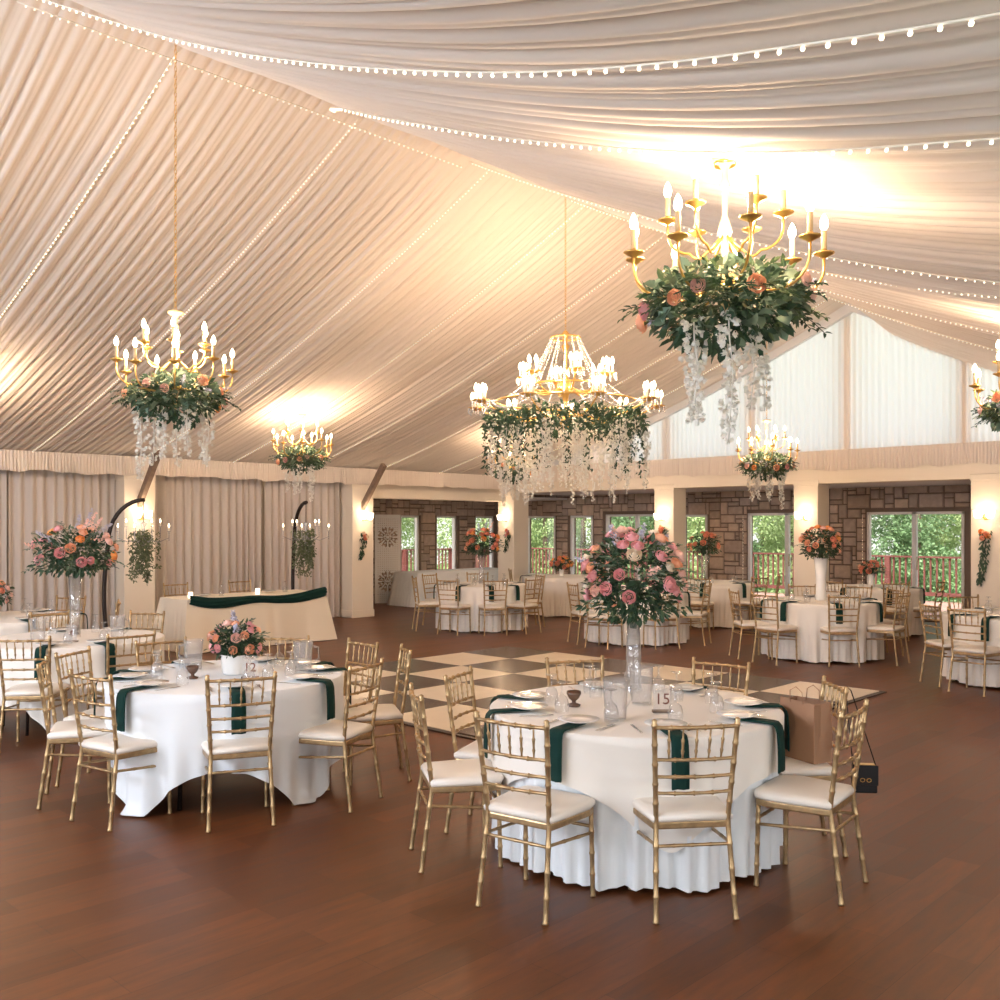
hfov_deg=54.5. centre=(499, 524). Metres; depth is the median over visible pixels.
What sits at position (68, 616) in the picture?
chair
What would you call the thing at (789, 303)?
flowers
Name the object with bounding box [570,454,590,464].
sheer curtain
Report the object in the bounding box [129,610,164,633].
chair
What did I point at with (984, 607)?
plate
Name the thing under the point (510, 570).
chair
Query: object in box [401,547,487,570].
deck railing
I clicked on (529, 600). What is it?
seat cushion
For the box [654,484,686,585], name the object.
column
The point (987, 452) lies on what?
beam
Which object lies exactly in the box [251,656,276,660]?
plate
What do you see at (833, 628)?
seat cushion
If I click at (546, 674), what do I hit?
goblet
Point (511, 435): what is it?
chandelier
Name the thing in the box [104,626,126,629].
plate
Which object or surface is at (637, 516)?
window
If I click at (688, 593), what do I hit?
napkin
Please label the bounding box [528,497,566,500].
ceiling
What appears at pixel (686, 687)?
plate
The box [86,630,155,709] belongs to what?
chair
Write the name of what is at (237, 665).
vase
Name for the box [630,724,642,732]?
knife
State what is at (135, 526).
chandelier
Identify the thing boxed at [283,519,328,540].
chandelier
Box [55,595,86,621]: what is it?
chair
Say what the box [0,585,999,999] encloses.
floor
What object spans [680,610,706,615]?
seat cushion
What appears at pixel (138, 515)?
wall sconce
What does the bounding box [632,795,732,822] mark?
seat cushion
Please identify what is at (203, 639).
pitcher
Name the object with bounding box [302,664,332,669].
plate
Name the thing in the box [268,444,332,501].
flowers
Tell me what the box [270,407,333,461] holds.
chandelier
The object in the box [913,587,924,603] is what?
napkin
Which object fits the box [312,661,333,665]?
napkin
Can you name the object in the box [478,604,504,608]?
seat cushion
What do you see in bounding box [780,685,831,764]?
paper bag
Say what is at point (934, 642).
seat cushion
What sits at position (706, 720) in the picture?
knife
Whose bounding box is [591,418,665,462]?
sheer curtain
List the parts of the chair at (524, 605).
seat frame, leg, leg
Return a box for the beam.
[520,441,999,482]
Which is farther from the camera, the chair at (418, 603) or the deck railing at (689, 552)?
the deck railing at (689, 552)
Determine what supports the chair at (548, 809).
on the floor
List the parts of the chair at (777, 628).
leg, rail, rail, rail, leg, seat frame, leg, leg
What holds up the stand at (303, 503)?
on the floor
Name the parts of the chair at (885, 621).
leg, leg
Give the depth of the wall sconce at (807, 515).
17.13 m
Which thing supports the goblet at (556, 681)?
on the cloth at (612, 765)
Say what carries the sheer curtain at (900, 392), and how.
hanging from the trim at (846, 310)
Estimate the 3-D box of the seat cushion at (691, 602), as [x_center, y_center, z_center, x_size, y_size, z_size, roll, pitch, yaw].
[3.438,1.335,16.634,0.443,0.051,0.402,0,0,21]
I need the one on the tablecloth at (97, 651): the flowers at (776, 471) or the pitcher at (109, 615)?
the pitcher at (109, 615)
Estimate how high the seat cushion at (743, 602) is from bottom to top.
0.051 m
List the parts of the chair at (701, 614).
seat frame, leg, leg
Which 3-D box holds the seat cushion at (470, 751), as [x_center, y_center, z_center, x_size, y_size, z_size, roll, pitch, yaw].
[-0.015,1.335,5.764,0.402,0.051,0.443,0,0,20]
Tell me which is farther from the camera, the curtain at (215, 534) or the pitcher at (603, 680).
the curtain at (215, 534)
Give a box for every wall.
[7,470,263,610]
[373,499,497,602]
[528,485,970,621]
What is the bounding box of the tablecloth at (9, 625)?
[0,611,82,635]
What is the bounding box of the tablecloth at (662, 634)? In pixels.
[584,588,689,645]
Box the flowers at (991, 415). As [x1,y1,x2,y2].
[971,389,999,431]
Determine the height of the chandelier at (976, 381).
0.859 m
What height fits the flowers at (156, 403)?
0.914 m
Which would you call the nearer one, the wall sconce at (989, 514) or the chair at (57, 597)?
the chair at (57, 597)
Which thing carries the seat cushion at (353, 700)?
on the chair at (353, 700)
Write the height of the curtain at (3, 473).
2.640 m
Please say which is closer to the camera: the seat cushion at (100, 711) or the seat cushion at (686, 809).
the seat cushion at (686, 809)
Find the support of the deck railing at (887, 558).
on the floor
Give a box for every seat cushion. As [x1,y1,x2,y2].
[1,683,68,695]
[47,718,109,738]
[63,707,104,720]
[79,733,157,754]
[86,681,101,691]
[201,737,272,754]
[298,720,374,740]
[343,696,370,705]
[344,704,402,721]
[415,601,438,604]
[421,759,503,786]
[425,597,435,600]
[440,603,470,607]
[454,739,491,761]
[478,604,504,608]
[484,785,594,823]
[506,602,538,606]
[528,599,541,602]
[570,610,597,614]
[588,613,620,618]
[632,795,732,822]
[647,613,675,618]
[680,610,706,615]
[690,601,713,604]
[733,620,768,625]
[734,600,760,604]
[754,774,853,809]
[757,624,797,630]
[779,756,831,775]
[820,626,858,631]
[867,624,905,630]
[883,618,899,623]
[886,608,905,611]
[913,606,938,610]
[924,639,967,646]
[951,644,999,653]
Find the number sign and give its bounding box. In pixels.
[652,685,672,712]
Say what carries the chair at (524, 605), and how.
on the floor
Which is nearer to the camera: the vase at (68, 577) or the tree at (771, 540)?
the vase at (68, 577)
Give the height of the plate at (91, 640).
0.018 m
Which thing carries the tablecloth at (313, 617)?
on the head table
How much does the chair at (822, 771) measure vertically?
0.925 m
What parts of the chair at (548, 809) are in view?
leg, rail, rail, rail, rail, leg, seat frame, leg, leg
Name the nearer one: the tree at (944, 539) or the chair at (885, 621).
the chair at (885, 621)
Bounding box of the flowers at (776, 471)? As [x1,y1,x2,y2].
[735,449,799,509]
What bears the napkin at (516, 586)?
on the tablecloth at (472, 594)
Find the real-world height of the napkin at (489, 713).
0.256 m
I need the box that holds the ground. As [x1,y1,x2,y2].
[408,564,960,591]
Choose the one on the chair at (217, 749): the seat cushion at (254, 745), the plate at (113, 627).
the seat cushion at (254, 745)
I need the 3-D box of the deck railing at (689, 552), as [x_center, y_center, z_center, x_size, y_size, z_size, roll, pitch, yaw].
[2.732,1.285,30.078,10.228,1.090,0.120,0,0,44]
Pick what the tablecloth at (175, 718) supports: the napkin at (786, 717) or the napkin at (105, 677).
the napkin at (105, 677)
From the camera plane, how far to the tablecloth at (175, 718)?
6.03 m
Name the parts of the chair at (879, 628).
seat frame, leg, leg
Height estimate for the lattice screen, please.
2.040 m
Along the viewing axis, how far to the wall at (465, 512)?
23.82 m
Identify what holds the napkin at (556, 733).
on the cloth at (612, 765)
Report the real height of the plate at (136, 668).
0.018 m
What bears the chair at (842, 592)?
on the floor
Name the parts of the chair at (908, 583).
leg, rail, leg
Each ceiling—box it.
[0,0,847,474]
[71,0,999,371]
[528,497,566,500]
[529,480,970,495]
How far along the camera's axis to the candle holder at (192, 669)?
6.48 m
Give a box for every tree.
[401,518,476,570]
[446,518,488,567]
[531,518,551,570]
[531,518,582,573]
[539,518,624,584]
[611,516,653,585]
[615,517,688,561]
[687,516,779,591]
[687,517,704,578]
[753,515,793,593]
[753,516,783,589]
[760,515,873,584]
[871,514,960,602]
[873,514,960,600]
[897,514,960,602]
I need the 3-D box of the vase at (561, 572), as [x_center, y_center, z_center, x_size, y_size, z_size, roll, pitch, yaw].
[1.240,0.959,19.600,0.120,0.140,0.120,0,0,44]
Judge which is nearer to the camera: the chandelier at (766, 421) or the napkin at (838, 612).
the napkin at (838, 612)
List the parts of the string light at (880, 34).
bulb, bulb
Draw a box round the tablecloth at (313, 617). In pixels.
[152,589,336,654]
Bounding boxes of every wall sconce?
[133,511,152,519]
[359,513,373,520]
[497,515,507,521]
[653,513,667,520]
[794,512,811,519]
[973,510,994,519]
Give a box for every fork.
[520,714,553,716]
[595,724,615,730]
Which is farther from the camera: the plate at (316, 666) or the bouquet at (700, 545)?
the bouquet at (700, 545)
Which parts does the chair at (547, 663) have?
leg, rail, rail, leg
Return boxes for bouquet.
[0,580,14,606]
[21,508,127,578]
[204,610,269,660]
[461,520,504,557]
[545,555,573,570]
[574,522,708,628]
[684,531,721,555]
[792,525,843,560]
[857,559,886,575]
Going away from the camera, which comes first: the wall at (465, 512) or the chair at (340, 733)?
the chair at (340, 733)
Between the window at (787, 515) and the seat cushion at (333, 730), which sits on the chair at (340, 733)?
the seat cushion at (333, 730)
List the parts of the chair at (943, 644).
leg, rail, seat frame, leg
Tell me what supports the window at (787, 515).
in the wall at (727, 512)
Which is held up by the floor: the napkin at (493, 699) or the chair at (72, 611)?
the chair at (72, 611)
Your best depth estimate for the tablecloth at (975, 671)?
10.76 m
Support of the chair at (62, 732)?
on the floor
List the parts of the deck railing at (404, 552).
post, rail, post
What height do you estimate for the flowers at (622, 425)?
1.162 m
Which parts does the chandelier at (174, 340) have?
bulb, bulb, arm, bulb, bulb, bulb, arm, bulb, arm, arm, bulb, bulb, arm, chain, arm, arm, bulb, arm, bulb, bulb, bulb, bulb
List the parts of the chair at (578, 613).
leg, leg, seat frame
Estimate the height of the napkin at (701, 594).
0.256 m
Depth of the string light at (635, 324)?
17.32 m
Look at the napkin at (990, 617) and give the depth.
10.56 m
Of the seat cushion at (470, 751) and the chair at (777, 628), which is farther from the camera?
the chair at (777, 628)
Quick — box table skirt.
[491,772,782,892]
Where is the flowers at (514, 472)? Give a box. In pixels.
[489,459,535,506]
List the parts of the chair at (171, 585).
rail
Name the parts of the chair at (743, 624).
leg, leg, seat frame, leg, leg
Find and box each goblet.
[545,674,558,702]
[555,681,568,712]
[589,668,601,697]
[603,688,618,721]
[668,688,682,720]
[670,671,683,700]
[705,673,718,703]
[709,681,723,709]
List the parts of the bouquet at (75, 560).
stock flower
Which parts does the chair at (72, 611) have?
leg, rail, rail, leg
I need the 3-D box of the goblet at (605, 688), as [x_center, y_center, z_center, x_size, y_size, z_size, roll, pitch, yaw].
[0.578,0.937,5.050,0.080,0.172,0.078,0,0,44]
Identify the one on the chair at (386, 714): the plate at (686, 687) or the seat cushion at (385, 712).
the seat cushion at (385, 712)
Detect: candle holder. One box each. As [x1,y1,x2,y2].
[71,625,80,634]
[186,665,198,678]
[566,690,580,706]
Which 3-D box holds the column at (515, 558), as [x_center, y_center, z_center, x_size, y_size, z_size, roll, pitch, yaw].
[0.308,0.500,22.427,0.530,2.600,0.530,0,0,44]
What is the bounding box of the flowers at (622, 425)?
[479,397,651,505]
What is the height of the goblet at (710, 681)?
0.172 m
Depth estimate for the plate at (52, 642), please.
8.25 m
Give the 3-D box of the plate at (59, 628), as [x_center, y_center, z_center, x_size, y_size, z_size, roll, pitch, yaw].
[-4.235,1.007,9.366,0.216,0.018,0.216,0,0,44]
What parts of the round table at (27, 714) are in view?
leg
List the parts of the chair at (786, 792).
leg, leg, seat frame, leg, rail, rail, rail, rail, leg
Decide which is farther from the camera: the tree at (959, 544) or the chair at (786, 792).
the tree at (959, 544)
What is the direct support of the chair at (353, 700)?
on the floor
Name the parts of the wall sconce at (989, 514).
lamp shade, lamp shade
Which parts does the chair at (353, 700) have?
leg, rail, rail, rail, rail, leg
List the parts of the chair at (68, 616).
leg, rail, leg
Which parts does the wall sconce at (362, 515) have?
lamp shade, lamp shade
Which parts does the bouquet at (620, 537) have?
stock flower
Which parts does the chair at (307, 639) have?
rail, rail, leg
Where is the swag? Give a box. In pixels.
[189,587,326,607]
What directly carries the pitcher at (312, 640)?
on the tablecloth at (175, 718)
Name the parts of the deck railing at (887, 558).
rail, rail, post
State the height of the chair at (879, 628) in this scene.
0.925 m
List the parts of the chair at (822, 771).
seat frame, leg, rail, leg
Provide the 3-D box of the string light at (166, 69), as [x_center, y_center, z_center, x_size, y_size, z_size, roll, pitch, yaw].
[-5.417,-2.423,10.460,7.903,2.712,0.013,0,0,44]
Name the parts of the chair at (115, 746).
leg, rail, rail, rail, rail, leg, seat frame, leg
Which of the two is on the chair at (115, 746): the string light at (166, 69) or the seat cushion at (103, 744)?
the seat cushion at (103, 744)
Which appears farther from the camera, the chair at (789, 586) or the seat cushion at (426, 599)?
the seat cushion at (426, 599)
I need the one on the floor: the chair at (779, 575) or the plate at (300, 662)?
the chair at (779, 575)
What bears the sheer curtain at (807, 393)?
hanging from the trim at (846, 310)
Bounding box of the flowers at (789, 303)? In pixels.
[617,252,832,444]
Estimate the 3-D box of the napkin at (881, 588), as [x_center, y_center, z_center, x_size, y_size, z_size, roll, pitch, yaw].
[6.168,1.143,15.476,0.088,0.256,0.244,0,0,2]
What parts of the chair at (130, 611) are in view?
leg, rail, rail, leg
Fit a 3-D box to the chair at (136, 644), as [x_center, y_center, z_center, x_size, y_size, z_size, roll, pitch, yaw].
[-2.480,1.338,7.345,0.444,0.925,0.486,0,0,-42]
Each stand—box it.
[102,498,144,626]
[291,501,307,589]
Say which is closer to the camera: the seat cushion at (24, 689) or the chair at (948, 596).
the seat cushion at (24, 689)
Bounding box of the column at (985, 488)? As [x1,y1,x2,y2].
[970,473,999,608]
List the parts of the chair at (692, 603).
seat frame, leg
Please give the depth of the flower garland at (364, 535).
18.87 m
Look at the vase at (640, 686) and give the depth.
5.93 m
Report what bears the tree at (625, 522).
on the ground
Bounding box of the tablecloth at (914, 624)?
[826,584,923,636]
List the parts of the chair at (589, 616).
leg, leg, seat frame, leg, leg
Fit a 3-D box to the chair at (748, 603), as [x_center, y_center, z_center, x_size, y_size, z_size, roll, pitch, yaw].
[4.336,1.338,16.775,0.444,0.925,0.486,0,0,-33]
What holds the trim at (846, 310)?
attached to the trim at (958, 471)
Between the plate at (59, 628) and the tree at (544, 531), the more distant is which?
the tree at (544, 531)
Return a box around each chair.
[0,635,68,752]
[28,609,69,632]
[29,610,73,631]
[36,655,111,809]
[54,645,112,786]
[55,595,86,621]
[68,669,171,831]
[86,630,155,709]
[113,599,120,625]
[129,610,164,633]
[134,636,186,665]
[163,582,187,596]
[200,671,277,832]
[228,579,250,592]
[260,634,309,659]
[292,657,383,812]
[330,637,378,774]
[342,643,411,785]
[409,682,503,873]
[411,576,440,630]
[422,573,436,624]
[436,578,470,635]
[443,666,491,832]
[466,572,488,581]
[474,710,595,925]
[478,579,507,635]
[506,577,541,633]
[508,568,512,580]
[528,574,545,626]
[545,655,604,686]
[566,582,603,644]
[584,598,622,649]
[628,717,740,923]
[642,586,680,649]
[676,582,711,645]
[686,577,713,631]
[691,656,750,695]
[728,588,769,658]
[733,576,768,630]
[751,592,797,665]
[753,574,780,619]
[753,698,868,905]
[779,675,848,856]
[788,584,815,595]
[818,594,860,667]
[826,580,843,596]
[845,584,872,597]
[864,592,910,665]
[883,581,909,640]
[883,587,904,655]
[909,579,944,638]
[919,601,975,686]
[947,594,978,608]
[947,606,999,696]
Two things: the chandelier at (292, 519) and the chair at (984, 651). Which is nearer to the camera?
the chair at (984, 651)
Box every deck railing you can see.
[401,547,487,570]
[476,548,702,581]
[753,552,960,596]
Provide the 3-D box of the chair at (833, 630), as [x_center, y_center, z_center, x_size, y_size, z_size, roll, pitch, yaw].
[4.359,1.338,12.459,0.445,0.925,0.486,0,0,3]
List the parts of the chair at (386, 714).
leg, seat frame, leg, leg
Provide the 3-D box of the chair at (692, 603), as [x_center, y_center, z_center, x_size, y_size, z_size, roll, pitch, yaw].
[3.423,1.338,16.596,0.444,0.925,0.486,0,0,21]
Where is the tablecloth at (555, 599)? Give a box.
[522,574,599,616]
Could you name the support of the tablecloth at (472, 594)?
on the round table
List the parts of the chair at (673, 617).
leg, seat frame, leg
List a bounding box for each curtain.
[0,469,6,611]
[9,470,114,628]
[155,475,261,615]
[264,480,339,616]
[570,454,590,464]
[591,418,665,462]
[666,374,749,458]
[751,318,845,453]
[846,313,963,448]
[964,362,999,442]
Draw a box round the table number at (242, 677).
[241,663,258,678]
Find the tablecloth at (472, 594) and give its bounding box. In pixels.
[436,582,527,631]
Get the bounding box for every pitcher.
[29,617,50,639]
[109,615,129,630]
[178,639,203,668]
[293,640,319,671]
[602,678,631,718]
[623,665,653,702]
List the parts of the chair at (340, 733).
seat frame, leg, rail, rail, rail, rail, leg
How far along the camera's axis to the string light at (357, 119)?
10.60 m
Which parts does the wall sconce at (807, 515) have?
lamp shade, lamp shade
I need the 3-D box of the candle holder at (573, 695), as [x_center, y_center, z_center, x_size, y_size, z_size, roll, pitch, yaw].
[0.417,0.981,5.480,0.084,0.085,0.083,0,0,44]
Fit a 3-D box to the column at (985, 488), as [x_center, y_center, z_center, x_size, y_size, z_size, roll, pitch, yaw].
[7.742,0.500,15.298,0.490,2.600,0.470,0,0,44]
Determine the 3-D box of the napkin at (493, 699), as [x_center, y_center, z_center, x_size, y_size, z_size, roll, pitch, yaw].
[0.063,1.137,5.735,0.244,0.256,0.088,0,0,20]
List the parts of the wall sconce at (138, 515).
lamp shade, lamp shade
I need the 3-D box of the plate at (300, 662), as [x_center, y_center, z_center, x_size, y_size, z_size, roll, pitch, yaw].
[-1.421,1.007,7.089,0.216,0.018,0.216,0,0,44]
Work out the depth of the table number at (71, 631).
8.54 m
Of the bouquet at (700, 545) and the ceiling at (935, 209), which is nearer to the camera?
the ceiling at (935, 209)
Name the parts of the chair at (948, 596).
leg, rail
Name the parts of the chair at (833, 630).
leg, seat frame, rail, rail, leg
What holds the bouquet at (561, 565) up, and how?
in the vase at (561, 572)
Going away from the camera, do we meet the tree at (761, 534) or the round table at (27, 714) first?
the round table at (27, 714)
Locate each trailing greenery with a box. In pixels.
[126,529,161,583]
[291,529,316,577]
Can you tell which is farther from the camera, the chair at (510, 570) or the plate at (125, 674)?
the chair at (510, 570)
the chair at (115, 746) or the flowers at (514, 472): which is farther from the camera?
the flowers at (514, 472)
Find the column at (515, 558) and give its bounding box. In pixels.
[498,490,528,581]
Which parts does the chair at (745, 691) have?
leg, rail, rail, leg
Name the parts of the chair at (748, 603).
seat frame, leg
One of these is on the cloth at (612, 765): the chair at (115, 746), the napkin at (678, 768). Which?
the napkin at (678, 768)
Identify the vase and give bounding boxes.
[68,577,81,636]
[221,655,250,674]
[559,569,563,575]
[625,624,641,692]
[697,555,710,580]
[814,558,827,599]
[868,573,874,586]
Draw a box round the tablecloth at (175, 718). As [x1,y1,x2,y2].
[103,659,343,816]
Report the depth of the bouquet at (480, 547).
16.77 m
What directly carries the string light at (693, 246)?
hanging from the ceiling at (935, 209)
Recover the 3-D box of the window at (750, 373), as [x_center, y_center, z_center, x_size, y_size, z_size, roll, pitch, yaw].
[6.313,-2.425,16.841,16.800,2.950,0.190,0,0,44]
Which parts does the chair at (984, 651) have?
leg, rail, leg, rail, rail, rail, seat frame, leg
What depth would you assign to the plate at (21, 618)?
10.44 m
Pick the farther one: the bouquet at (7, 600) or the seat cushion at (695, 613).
the seat cushion at (695, 613)
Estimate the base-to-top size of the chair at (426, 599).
0.925 m
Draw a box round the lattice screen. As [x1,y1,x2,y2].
[375,515,400,602]
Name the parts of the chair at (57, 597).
leg, rail, leg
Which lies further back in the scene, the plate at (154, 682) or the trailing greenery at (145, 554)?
the trailing greenery at (145, 554)
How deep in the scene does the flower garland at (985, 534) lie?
15.12 m
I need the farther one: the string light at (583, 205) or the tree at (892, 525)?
the tree at (892, 525)
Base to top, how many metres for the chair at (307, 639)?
0.925 m
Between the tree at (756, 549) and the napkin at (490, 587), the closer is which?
the napkin at (490, 587)
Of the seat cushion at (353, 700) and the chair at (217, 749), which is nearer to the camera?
the chair at (217, 749)
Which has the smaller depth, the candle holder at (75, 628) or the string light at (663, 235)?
the candle holder at (75, 628)
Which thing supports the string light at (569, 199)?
hanging from the ceiling at (935, 209)
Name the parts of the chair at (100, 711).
leg, rail, rail, rail, rail, leg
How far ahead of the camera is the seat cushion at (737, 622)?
13.07 m
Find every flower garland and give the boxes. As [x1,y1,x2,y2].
[358,531,368,559]
[503,528,510,551]
[658,525,666,549]
[976,529,992,585]
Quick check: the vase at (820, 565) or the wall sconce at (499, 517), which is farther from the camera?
the wall sconce at (499, 517)
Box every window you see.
[401,515,418,570]
[437,516,455,568]
[476,516,492,567]
[528,516,555,573]
[570,516,592,573]
[606,514,653,585]
[686,515,706,578]
[748,513,793,608]
[750,373,927,469]
[867,511,963,620]
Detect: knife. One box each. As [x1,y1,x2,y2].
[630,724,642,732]
[706,720,742,725]
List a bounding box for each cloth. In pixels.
[490,683,783,852]
[942,609,999,656]
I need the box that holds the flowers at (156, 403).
[109,367,241,480]
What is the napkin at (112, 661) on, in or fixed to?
on the tablecloth at (97, 651)
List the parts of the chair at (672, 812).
leg, seat frame, rail, rail, rail, rail, leg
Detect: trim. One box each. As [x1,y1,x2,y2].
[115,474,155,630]
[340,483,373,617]
[373,484,505,501]
[510,463,999,492]
[545,303,870,465]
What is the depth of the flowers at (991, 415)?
7.81 m
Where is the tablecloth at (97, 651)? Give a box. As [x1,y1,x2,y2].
[0,629,164,729]
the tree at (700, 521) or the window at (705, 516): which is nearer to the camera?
the window at (705, 516)
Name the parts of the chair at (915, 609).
seat frame, leg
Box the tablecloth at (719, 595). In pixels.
[676,580,754,627]
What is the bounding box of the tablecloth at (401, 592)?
[387,567,497,606]
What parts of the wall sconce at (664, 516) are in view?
lamp shade, lamp shade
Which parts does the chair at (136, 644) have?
leg, rail, rail, leg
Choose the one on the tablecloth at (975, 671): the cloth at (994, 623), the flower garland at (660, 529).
the cloth at (994, 623)
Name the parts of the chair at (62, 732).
leg, leg, seat frame, leg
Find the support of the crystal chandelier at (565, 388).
hanging from the ceiling at (935, 209)
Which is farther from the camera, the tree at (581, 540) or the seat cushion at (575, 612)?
the tree at (581, 540)
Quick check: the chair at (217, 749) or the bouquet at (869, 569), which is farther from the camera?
the bouquet at (869, 569)
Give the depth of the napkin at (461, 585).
16.16 m
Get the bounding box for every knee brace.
[137,450,159,506]
[361,463,386,509]
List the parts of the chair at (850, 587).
rail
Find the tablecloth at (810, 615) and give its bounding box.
[761,596,883,662]
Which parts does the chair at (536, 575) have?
leg, leg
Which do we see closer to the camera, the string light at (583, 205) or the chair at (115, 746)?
the chair at (115, 746)
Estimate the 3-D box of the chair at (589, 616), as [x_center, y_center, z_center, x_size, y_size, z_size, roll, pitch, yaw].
[1.522,1.338,14.270,0.444,0.925,0.486,0,0,36]
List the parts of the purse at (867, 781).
trim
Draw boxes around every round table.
[3,711,28,735]
[177,784,181,810]
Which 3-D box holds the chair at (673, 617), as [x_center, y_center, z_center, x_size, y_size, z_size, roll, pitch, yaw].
[2.365,1.338,14.201,0.444,0.925,0.486,0,0,-15]
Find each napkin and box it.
[22,619,35,628]
[34,645,53,677]
[94,642,115,674]
[94,677,132,714]
[112,669,137,674]
[116,686,154,731]
[228,687,245,734]
[296,678,334,719]
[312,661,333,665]
[316,667,350,704]
[455,585,466,600]
[483,708,529,757]
[488,586,493,601]
[489,694,525,737]
[508,585,519,600]
[550,722,584,782]
[661,730,689,789]
[680,591,689,606]
[700,583,704,596]
[734,717,784,773]
[737,583,746,597]
[745,703,789,751]
[760,599,773,617]
[780,601,791,620]
[832,603,842,623]
[865,602,882,621]
[881,588,891,604]
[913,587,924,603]
[948,614,970,635]
[981,616,996,640]
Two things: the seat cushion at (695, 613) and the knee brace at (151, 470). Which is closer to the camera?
the seat cushion at (695, 613)
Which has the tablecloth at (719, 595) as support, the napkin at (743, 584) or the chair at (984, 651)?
the napkin at (743, 584)
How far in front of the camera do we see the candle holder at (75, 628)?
9.12 m
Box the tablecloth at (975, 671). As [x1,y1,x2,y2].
[942,630,999,687]
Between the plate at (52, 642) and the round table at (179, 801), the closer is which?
the round table at (179, 801)
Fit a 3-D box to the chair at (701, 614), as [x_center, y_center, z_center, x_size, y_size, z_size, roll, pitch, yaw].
[2.943,1.338,14.692,0.486,0.925,0.444,0,0,26]
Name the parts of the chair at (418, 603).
leg, leg, seat frame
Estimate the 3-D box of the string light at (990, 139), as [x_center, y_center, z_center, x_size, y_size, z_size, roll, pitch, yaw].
[0.300,-2.407,5.304,0.656,2.692,7.789,0,0,-32]
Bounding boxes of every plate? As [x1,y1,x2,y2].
[15,617,35,619]
[31,608,48,610]
[36,641,62,644]
[51,627,71,630]
[86,639,112,642]
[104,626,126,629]
[115,672,148,677]
[127,666,159,671]
[134,679,168,685]
[173,659,202,663]
[220,681,251,687]
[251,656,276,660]
[285,673,317,678]
[291,660,319,664]
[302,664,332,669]
[509,702,547,709]
[512,691,548,698]
[558,714,599,723]
[579,681,612,687]
[644,718,687,725]
[668,684,703,690]
[716,710,757,718]
[724,698,762,705]
[786,599,800,601]
[980,606,997,608]
[986,614,999,616]
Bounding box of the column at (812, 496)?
[793,480,829,595]
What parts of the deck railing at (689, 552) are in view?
rail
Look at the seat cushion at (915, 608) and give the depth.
15.49 m
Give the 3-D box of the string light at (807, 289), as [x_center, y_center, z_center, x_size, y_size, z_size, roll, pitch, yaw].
[7.327,-2.407,12.520,0.095,2.692,7.559,0,0,-44]
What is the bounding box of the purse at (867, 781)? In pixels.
[847,686,877,792]
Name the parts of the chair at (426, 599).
leg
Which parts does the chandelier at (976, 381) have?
bulb, arm, bulb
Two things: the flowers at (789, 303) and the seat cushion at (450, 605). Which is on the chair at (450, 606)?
the seat cushion at (450, 605)
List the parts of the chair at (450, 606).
leg, leg, seat frame, leg, leg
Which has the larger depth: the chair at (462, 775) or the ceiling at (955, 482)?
the ceiling at (955, 482)
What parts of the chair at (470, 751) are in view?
leg, rail, rail, rail, rail, leg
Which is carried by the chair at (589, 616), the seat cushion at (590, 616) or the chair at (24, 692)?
the seat cushion at (590, 616)
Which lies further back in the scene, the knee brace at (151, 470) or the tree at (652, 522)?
the tree at (652, 522)
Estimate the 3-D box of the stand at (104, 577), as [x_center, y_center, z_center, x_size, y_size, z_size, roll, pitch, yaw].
[-5.735,0.703,14.130,1.162,2.202,0.646,0,0,-4]
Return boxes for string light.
[0,51,177,317]
[17,1,462,167]
[33,119,357,450]
[42,0,999,77]
[147,170,488,455]
[233,205,584,462]
[329,235,663,457]
[330,107,999,156]
[387,324,635,466]
[439,321,719,472]
[469,161,999,283]
[492,298,827,475]
[569,199,996,297]
[693,246,998,333]
[807,289,996,350]
[862,515,862,583]
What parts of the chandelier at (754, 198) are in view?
bulb, bulb, arm, arm, bulb, bulb, arm, bulb, arm, arm, arm, arm, arm, arm, bulb, bulb, arm, arm, arm, bulb, bulb, bulb, bulb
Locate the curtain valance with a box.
[0,449,515,488]
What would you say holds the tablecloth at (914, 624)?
on the round table
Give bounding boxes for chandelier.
[110,44,237,408]
[117,502,169,542]
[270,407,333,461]
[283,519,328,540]
[468,196,665,429]
[486,435,534,471]
[623,157,834,314]
[735,342,799,469]
[968,339,999,408]
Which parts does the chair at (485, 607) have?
leg, leg, seat frame, leg, leg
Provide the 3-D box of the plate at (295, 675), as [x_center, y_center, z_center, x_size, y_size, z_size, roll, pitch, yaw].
[-1.315,1.007,6.436,0.216,0.018,0.216,0,0,44]
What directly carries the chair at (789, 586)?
on the floor
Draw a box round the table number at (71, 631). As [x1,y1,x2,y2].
[64,631,77,641]
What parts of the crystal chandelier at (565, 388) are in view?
arm, arm, arm, chain, arm, arm, arm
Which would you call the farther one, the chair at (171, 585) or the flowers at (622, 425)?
the chair at (171, 585)
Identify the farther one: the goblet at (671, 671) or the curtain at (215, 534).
the curtain at (215, 534)
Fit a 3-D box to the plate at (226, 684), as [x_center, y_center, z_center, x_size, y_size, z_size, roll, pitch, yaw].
[-1.665,1.007,6.104,0.216,0.018,0.216,0,0,44]
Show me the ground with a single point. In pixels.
(437, 564)
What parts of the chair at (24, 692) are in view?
leg, leg, rail, rail, rail, rail, seat frame, leg, leg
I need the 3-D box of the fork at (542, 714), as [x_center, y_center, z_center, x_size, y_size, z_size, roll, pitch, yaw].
[0.196,1.020,5.196,0.188,0.003,0.020,0,0,-13]
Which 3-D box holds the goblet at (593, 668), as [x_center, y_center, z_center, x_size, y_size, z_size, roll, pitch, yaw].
[0.567,0.937,5.750,0.080,0.172,0.078,0,0,44]
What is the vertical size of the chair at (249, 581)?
0.925 m
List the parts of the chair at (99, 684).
leg, rail, rail, rail, leg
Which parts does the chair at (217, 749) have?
leg, leg, seat frame, rail, rail, rail, rail, leg, leg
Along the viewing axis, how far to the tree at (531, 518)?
40.55 m
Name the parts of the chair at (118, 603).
leg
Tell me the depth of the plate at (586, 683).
6.09 m
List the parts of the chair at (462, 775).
rail, leg, rail, rail, rail, leg, seat frame, leg, leg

